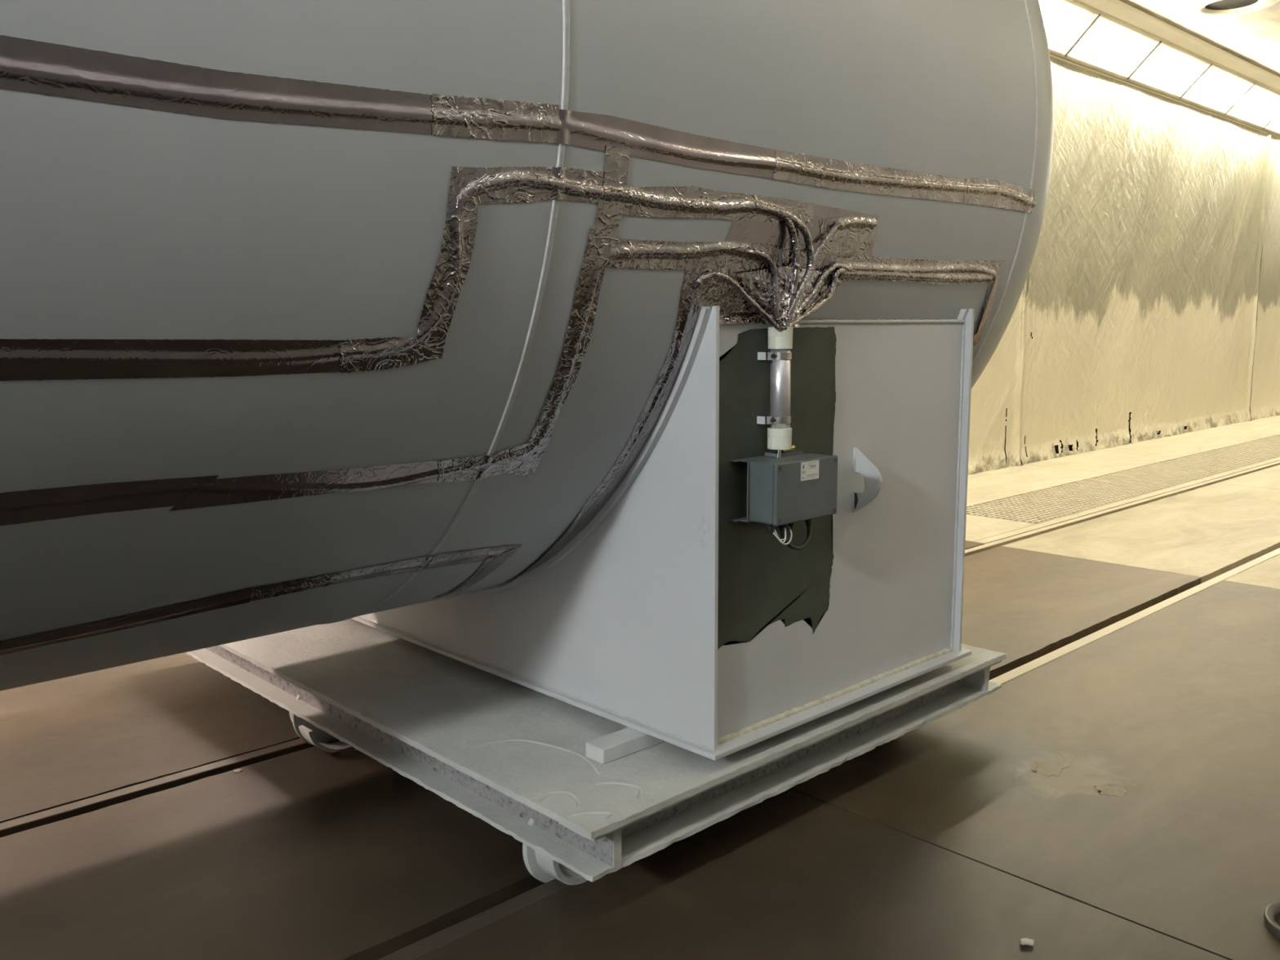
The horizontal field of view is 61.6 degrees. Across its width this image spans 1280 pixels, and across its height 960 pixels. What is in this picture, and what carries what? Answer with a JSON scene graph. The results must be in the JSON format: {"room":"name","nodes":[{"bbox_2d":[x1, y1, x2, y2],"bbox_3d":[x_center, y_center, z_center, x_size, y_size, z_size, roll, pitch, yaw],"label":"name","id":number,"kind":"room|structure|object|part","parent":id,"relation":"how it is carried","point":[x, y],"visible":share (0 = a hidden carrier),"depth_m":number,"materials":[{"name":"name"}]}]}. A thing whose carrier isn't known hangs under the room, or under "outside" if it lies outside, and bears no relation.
{"room":"industrial workshop","nodes":[
{"label":"industrial workshop","id":0,"kind":"room"},
{"bbox_2d":[0,0,1053,690],"bbox_3d":[-2.645,-0.877,1.888,9.540,3.068,3.068,-8,11,-43],"label":"storage tank","id":1,"kind":"object","parent":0,"point":[117,221],"visible":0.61,"depth_m":2.17,"materials":[{"name":"metal"}]},
{"bbox_2d":[0,544,522,655],"bbox_3d":[-0.803,0.333,2.584,0.370,0.242,1.411,5,10,33],"label":"cable","id":2,"kind":"object","parent":1,"relation":"attached to","point":[493,557],"visible":1,"depth_m":2.46,"materials":[{"name":"metal"}]},
{"bbox_2d":[0,227,778,525],"bbox_3d":[-0.390,-0.247,2.292,1.831,0.579,0.305,-8,11,-43],"label":"cable","id":3,"kind":"object","parent":1,"relation":"attached to","point":[184,493],"visible":0.99,"depth_m":2.36,"materials":[{"name":"metal"}]},
{"bbox_2d":[0,166,813,381],"bbox_3d":[-0.277,-0.436,2.205,1.940,0.413,0.130,-7,11,-38],"label":"cable","id":4,"kind":"object","parent":1,"relation":"attached to","point":[27,359],"visible":1,"depth_m":2.08,"materials":[{"name":"metal"}]},
{"bbox_2d":[0,35,1035,212],"bbox_3d":[0.190,-0.757,2.511,3.080,0.113,0.019,-8,11,-43],"label":"cable","id":5,"kind":"object","parent":1,"relation":"attached to","point":[28,65],"visible":1,"depth_m":1.95,"materials":[{"name":"metal"}]},
{"bbox_2d":[478,270,705,591],"bbox_3d":[-0.182,-0.078,3.040,0.126,0.991,1.018,-7,11,-40],"label":"cable","id":6,"kind":"object","parent":1,"relation":"attached to","point":[688,308],"visible":0.91,"depth_m":2.78,"materials":[{"name":"metal"}]},
{"bbox_2d":[594,199,625,244],"bbox_3d":[-0.067,-0.562,2.342,0.082,0.093,0.025,-8,11,-43],"label":"cable","id":7,"kind":"object","parent":1,"relation":"attached to","point":[609,214],"visible":1,"depth_m":2.34,"materials":[{"name":"metal"}]},
{"bbox_2d":[603,145,630,191],"bbox_3d":[-0.051,-0.666,2.307,0.072,0.096,0.014,-8,11,-43],"label":"cable","id":8,"kind":"object","parent":1,"relation":"attached to","point":[616,165],"visible":1,"depth_m":2.31,"materials":[{"name":"metal"}]},
{"bbox_2d":[693,201,860,330],"bbox_3d":[0.372,-0.547,2.790,0.629,0.318,0.109,-8,11,-43],"label":"cable bundle","id":9,"kind":"object","parent":1,"relation":"attached to","point":[768,289],"visible":1,"depth_m":2.77,"materials":[{"name":"silver metal"}]},
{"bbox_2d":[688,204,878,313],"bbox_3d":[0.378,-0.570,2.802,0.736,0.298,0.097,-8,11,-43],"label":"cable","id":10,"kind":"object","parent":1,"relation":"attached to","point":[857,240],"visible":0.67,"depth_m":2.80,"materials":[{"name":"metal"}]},
{"bbox_2d":[835,255,1004,346],"bbox_3d":[0.844,-0.539,3.308,0.959,0.295,0.117,-8,11,-43],"label":"cable","id":11,"kind":"object","parent":1,"relation":"attached to","point":[870,268],"visible":0.99,"depth_m":3.27,"materials":[{"name":"metal"}]},
{"bbox_2d":[0,415,1279,959],"bbox_3d":[12.401,-0.657,15.307,53.000,0.300,5.650,-8,11,-43],"label":"floor","id":12,"kind":"structure","parent":0,"point":[940,840],"depth_m":3.21,"materials":[{"name":"concrete"}]},
{"bbox_2d":[232,768,242,773],"bbox_3d":[-1.341,0.969,3.578,0.030,0.002,0.029,-8,11,-43],"label":"paint scab","id":13,"kind":"object","parent":12,"relation":"on","point":[235,771],"visible":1,"depth_m":3.58,"materials":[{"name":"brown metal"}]},
{"bbox_2d":[0,460,1279,837],"bbox_3d":[11.727,-0.824,15.999,53.000,0.159,0.095,-8,11,-43],"label":"rail","id":14,"kind":"object","parent":12,"relation":"on","point":[94,803],"visible":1,"depth_m":3.61,"materials":[{"name":"grey metal"}]},
{"bbox_2d":[377,547,1279,959],"bbox_3d":[12.700,-0.682,14.985,53.000,0.159,0.100,-8,11,-43],"label":"rail","id":15,"kind":"object","parent":12,"relation":"on","point":[439,940],"visible":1,"depth_m":2.82,"materials":[{"name":"grey metal"}]},
{"bbox_2d":[185,618,1005,884],"bbox_3d":[-0.419,0.724,4.256,1.993,0.333,2.994,-8,11,-43],"label":"cart","id":16,"kind":"object","parent":15,"relation":"on","point":[508,754],"visible":0.48,"depth_m":3.14,"materials":[{"name":"grey metal"}]},
{"bbox_2d":[586,727,664,764],"bbox_3d":[0.132,0.699,3.126,0.701,0.042,0.074,-8,11,-43],"label":"batten","id":17,"kind":"object","parent":16,"relation":"on","point":[615,745],"visible":0.45,"depth_m":2.92,"materials":[{"name":"white paint"}]},
{"bbox_2d":[351,306,973,760],"bbox_3d":[-0.343,-0.061,4.181,1.292,1.164,2.993,-8,11,-43],"label":"saddle","id":18,"kind":"object","parent":16,"relation":"on","point":[668,618],"visible":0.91,"depth_m":3.09,"materials":[{"name":"grey paint"}]},
{"bbox_3d":[-0.804,-0.007,3.775,0.012,1.150,2.903,-8,11,-43],"label":"web plate","id":19,"kind":"part","parent":18,"relation":"part of","materials":[{"name":"grey paint"}]},
{"bbox_3d":[-0.359,-0.129,4.185,1.284,0.929,2.831,-8,11,-43],"label":"wear plate","id":20,"kind":"part","parent":18,"relation":"part of","materials":[{"name":"grey paint"}]},
{"bbox_3d":[-0.354,0.506,4.278,1.292,0.014,2.953,-8,11,-43],"label":"plate","id":21,"kind":"part","parent":18,"relation":"part of","materials":[{"name":"grey paint"}]},
{"bbox_3d":[0.168,-0.404,2.677,0.052,0.058,0.038,-8,11,-43],"label":"wear plate","id":22,"kind":"part","parent":18,"relation":"part of","materials":[{"name":"grey paint"}]},
{"bbox_2d":[729,444,837,550],"bbox_3d":[0.384,0.050,2.843,0.279,0.270,0.141,-8,11,-43],"label":"junction box","id":23,"kind":"object","parent":18,"relation":"attached to","point":[797,486],"visible":0.99,"depth_m":2.78,"materials":[{"name":"grey paint"}]},
{"bbox_2d":[756,327,792,457],"bbox_3d":[0.362,-0.226,2.834,0.084,0.352,0.069,-8,11,-43],"label":"conduit pipe","id":24,"kind":"object","parent":23,"relation":"attached to","point":[780,342],"visible":0.96,"depth_m":2.82,"materials":[{"name":"plastic"}]},
{"bbox_3d":[0.387,-0.073,2.896,0.105,0.009,0.046,-8,11,-43],"label":"gland plate","id":25,"kind":"part","parent":23,"relation":"part of","materials":[{"name":"grey paint"}]},
{"bbox_3d":[0.434,0.025,2.801,0.258,0.159,0.012,-8,11,-43],"label":"lid","id":26,"kind":"part","parent":23,"relation":"part of","materials":[{"name":"grey paint"}]},
{"bbox_2d":[801,462,817,478],"bbox_3d":[0.442,-0.026,2.792,0.064,0.042,0.001,-8,11,-43],"label":"label","id":27,"kind":"object","parent":23,"relation":"attached to","point":[809,469],"depth_m":2.79,"materials":[{"name":"white paper"}]},
{"bbox_3d":[0.617,0.093,3.179,1.220,1.108,0.012,-8,11,-43],"label":"plate","id":28,"kind":"part","parent":18,"relation":"part of","materials":[{"name":"grey paint"}]},
{"bbox_2d":[853,493,857,509],"bbox_3d":[0.638,0.067,3.175,0.001,0.056,0.018,-8,11,-43],"label":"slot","id":29,"kind":"object","parent":18,"relation":"attached to","point":[855,495],"depth_m":3.17,"materials":[{"name":"black"}]},
{"bbox_3d":[1.062,-0.531,3.516,0.052,0.058,0.038,-8,11,-43],"label":"wear plate","id":30,"kind":"part","parent":18,"relation":"part of","materials":[{"name":"grey paint"}]},
{"bbox_3d":[0.087,-0.133,4.611,0.012,1.150,2.903,-8,11,-43],"label":"web plate","id":31,"kind":"part","parent":18,"relation":"part of","materials":[{"name":"grey paint"}]},
{"bbox_2d":[1019,937,1034,946],"bbox_3d":[0.920,1.098,2.552,0.032,0.016,0.017,1,8,9],"label":"chip","id":32,"kind":"object","parent":12,"relation":"on","point":[1027,941],"visible":1,"depth_m":2.55,"materials":[{"name":"white"}]},
{"bbox_2d":[1031,760,1069,777],"bbox_3d":[1.361,0.955,3.571,0.158,0.001,0.109,-8,11,-43],"label":"paint scab","id":33,"kind":"object","parent":12,"relation":"on","point":[1048,768],"visible":1,"depth_m":3.56,"materials":[{"name":"beige paint"}]},
{"bbox_2d":[1093,782,1127,796],"bbox_3d":[1.485,0.981,3.391,0.102,0.001,0.098,-8,11,-43],"label":"paint scab","id":34,"kind":"object","parent":12,"relation":"on","point":[1105,788],"visible":1,"depth_m":3.39,"materials":[{"name":"beige paint"}]},
{"bbox_2d":[966,434,1279,524],"bbox_3d":[9.378,-0.655,14.463,18.535,0.032,0.750,-8,11,-43],"label":"floor grating","id":35,"kind":"structure","parent":12,"relation":"in","point":[1042,505],"depth_m":9.74,"materials":[{"name":"beige metal"}]},
{"bbox_2d":[1263,901,1279,938],"bbox_3d":[1.637,1.084,2.598,0.220,0.023,0.220,-8,11,-43],"label":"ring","id":36,"kind":"object","parent":12,"relation":"on","point":[1272,912],"visible":1,"depth_m":2.64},
{"bbox_2d":[1004,244,1262,463],"bbox_3d":[10.401,-3.401,17.023,53.000,5.060,0.120,-8,11,-43],"label":"wall","id":37,"kind":"structure","parent":0,"point":[1056,447],"depth_m":12.04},
{"bbox_2d":[968,286,1024,475],"bbox_3d":[1.928,-1.904,8.958,5.428,4.103,0.084,-8,11,-43],"label":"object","id":38,"kind":"structure","parent":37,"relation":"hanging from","point":[996,390],"depth_m":10.75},
{"bbox_2d":[1017,269,1030,460],"bbox_3d":[3.906,-2.175,10.806,0.097,4.071,0.022,-8,11,-43],"label":"fold","id":39,"kind":"object","parent":37,"relation":"hanging from","point":[1026,285],"visible":0.5,"depth_m":10.94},
{"bbox_2d":[1041,0,1099,56],"bbox_3d":[3.848,-4.372,10.197,1.490,0.375,0.375,-8,11,-43],"label":"light","id":40,"kind":"object","parent":37,"relation":"attached to","point":[1080,33],"visible":0.55,"depth_m":10.52,"materials":[{"name":"white metal"}]},
{"bbox_2d":[1064,13,1160,79],"bbox_3d":[4.950,-4.528,11.232,1.490,0.375,0.375,-8,11,-43],"label":"light","id":41,"kind":"object","parent":37,"relation":"attached to","point":[1132,69],"visible":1,"depth_m":11.23,"materials":[{"name":"white metal"}]},
{"bbox_2d":[1021,56,1271,464],"bbox_3d":[6.454,-2.545,13.204,7.034,4.103,0.087,-8,11,-43],"label":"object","id":42,"kind":"structure","parent":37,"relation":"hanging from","point":[1145,267],"depth_m":12.73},
{"bbox_2d":[1038,0,1279,137],"bbox_3d":[10.584,-5.381,16.529,53.000,0.520,0.455,-8,11,-43],"label":"skylight","id":43,"kind":"object","parent":37,"relation":"attached to","point":[1063,10],"depth_m":11.96,"materials":[{"name":"white glass"}]},
{"bbox_2d":[1049,54,1279,137],"bbox_3d":[10.442,-5.152,16.714,53.000,0.018,0.039,-8,11,-43],"label":"trim","id":44,"kind":"structure","parent":37,"relation":"attached to","point":[1051,55],"depth_m":12.38,"materials":[{"name":"white metal"}]},
{"bbox_2d":[1127,40,1211,97],"bbox_3d":[6.052,-4.685,12.267,1.490,0.375,0.375,-8,11,-43],"label":"light","id":45,"kind":"object","parent":37,"relation":"attached to","point":[1189,84],"visible":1,"depth_m":12.28,"materials":[{"name":"white metal"}]},
{"bbox_2d":[1180,62,1254,114],"bbox_3d":[7.154,-4.841,13.301,1.490,0.375,0.375,-8,11,-43],"label":"light","id":46,"kind":"object","parent":37,"relation":"attached to","point":[1252,83],"visible":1,"depth_m":13.32,"materials":[{"name":"white metal"}]},
{"bbox_2d":[1224,81,1279,128],"bbox_3d":[8.256,-4.997,14.336,1.490,0.375,0.375,-8,11,-43],"label":"light","id":47,"kind":"object","parent":37,"relation":"attached to","point":[1272,116],"visible":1,"depth_m":14.28,"materials":[{"name":"white metal"}]},
{"bbox_2d":[1249,135,1279,420],"bbox_3d":[12.098,-3.347,18.513,8.532,4.103,0.080,-8,11,-43],"label":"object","id":48,"kind":"structure","parent":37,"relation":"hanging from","point":[1265,381],"depth_m":16.04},
{"bbox_2d":[1262,111,1279,134],"bbox_3d":[9.359,-5.154,15.371,1.490,0.375,0.375,-8,11,-43],"label":"light","id":49,"kind":"object","parent":37,"relation":"attached to","point":[1276,117],"visible":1,"depth_m":15.04,"materials":[{"name":"white metal"}]},
{"bbox_2d":[1119,0,1279,76],"bbox_3d":[12.374,-5.417,14.616,53.000,0.100,5.650,-8,11,-43],"label":"ceiling","id":50,"kind":"structure","parent":0,"point":[1253,37],"depth_m":11.64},
{"bbox_2d":[1078,0,1279,90],"bbox_3d":[10.740,-5.547,16.338,53.000,0.120,0.120,-8,11,-43],"label":"ceiling beam","id":51,"kind":"structure","parent":50,"relation":"attached to","point":[1118,9],"depth_m":11.80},
{"bbox_2d":[1179,0,1279,17],"bbox_3d":[5.824,-4.729,10.627,0.889,0.045,0.790,-8,11,-43],"label":"ceiling light","id":52,"kind":"object","parent":50,"relation":"attached to","point":[1204,8],"visible":1,"depth_m":10.70,"materials":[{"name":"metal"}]}
]}

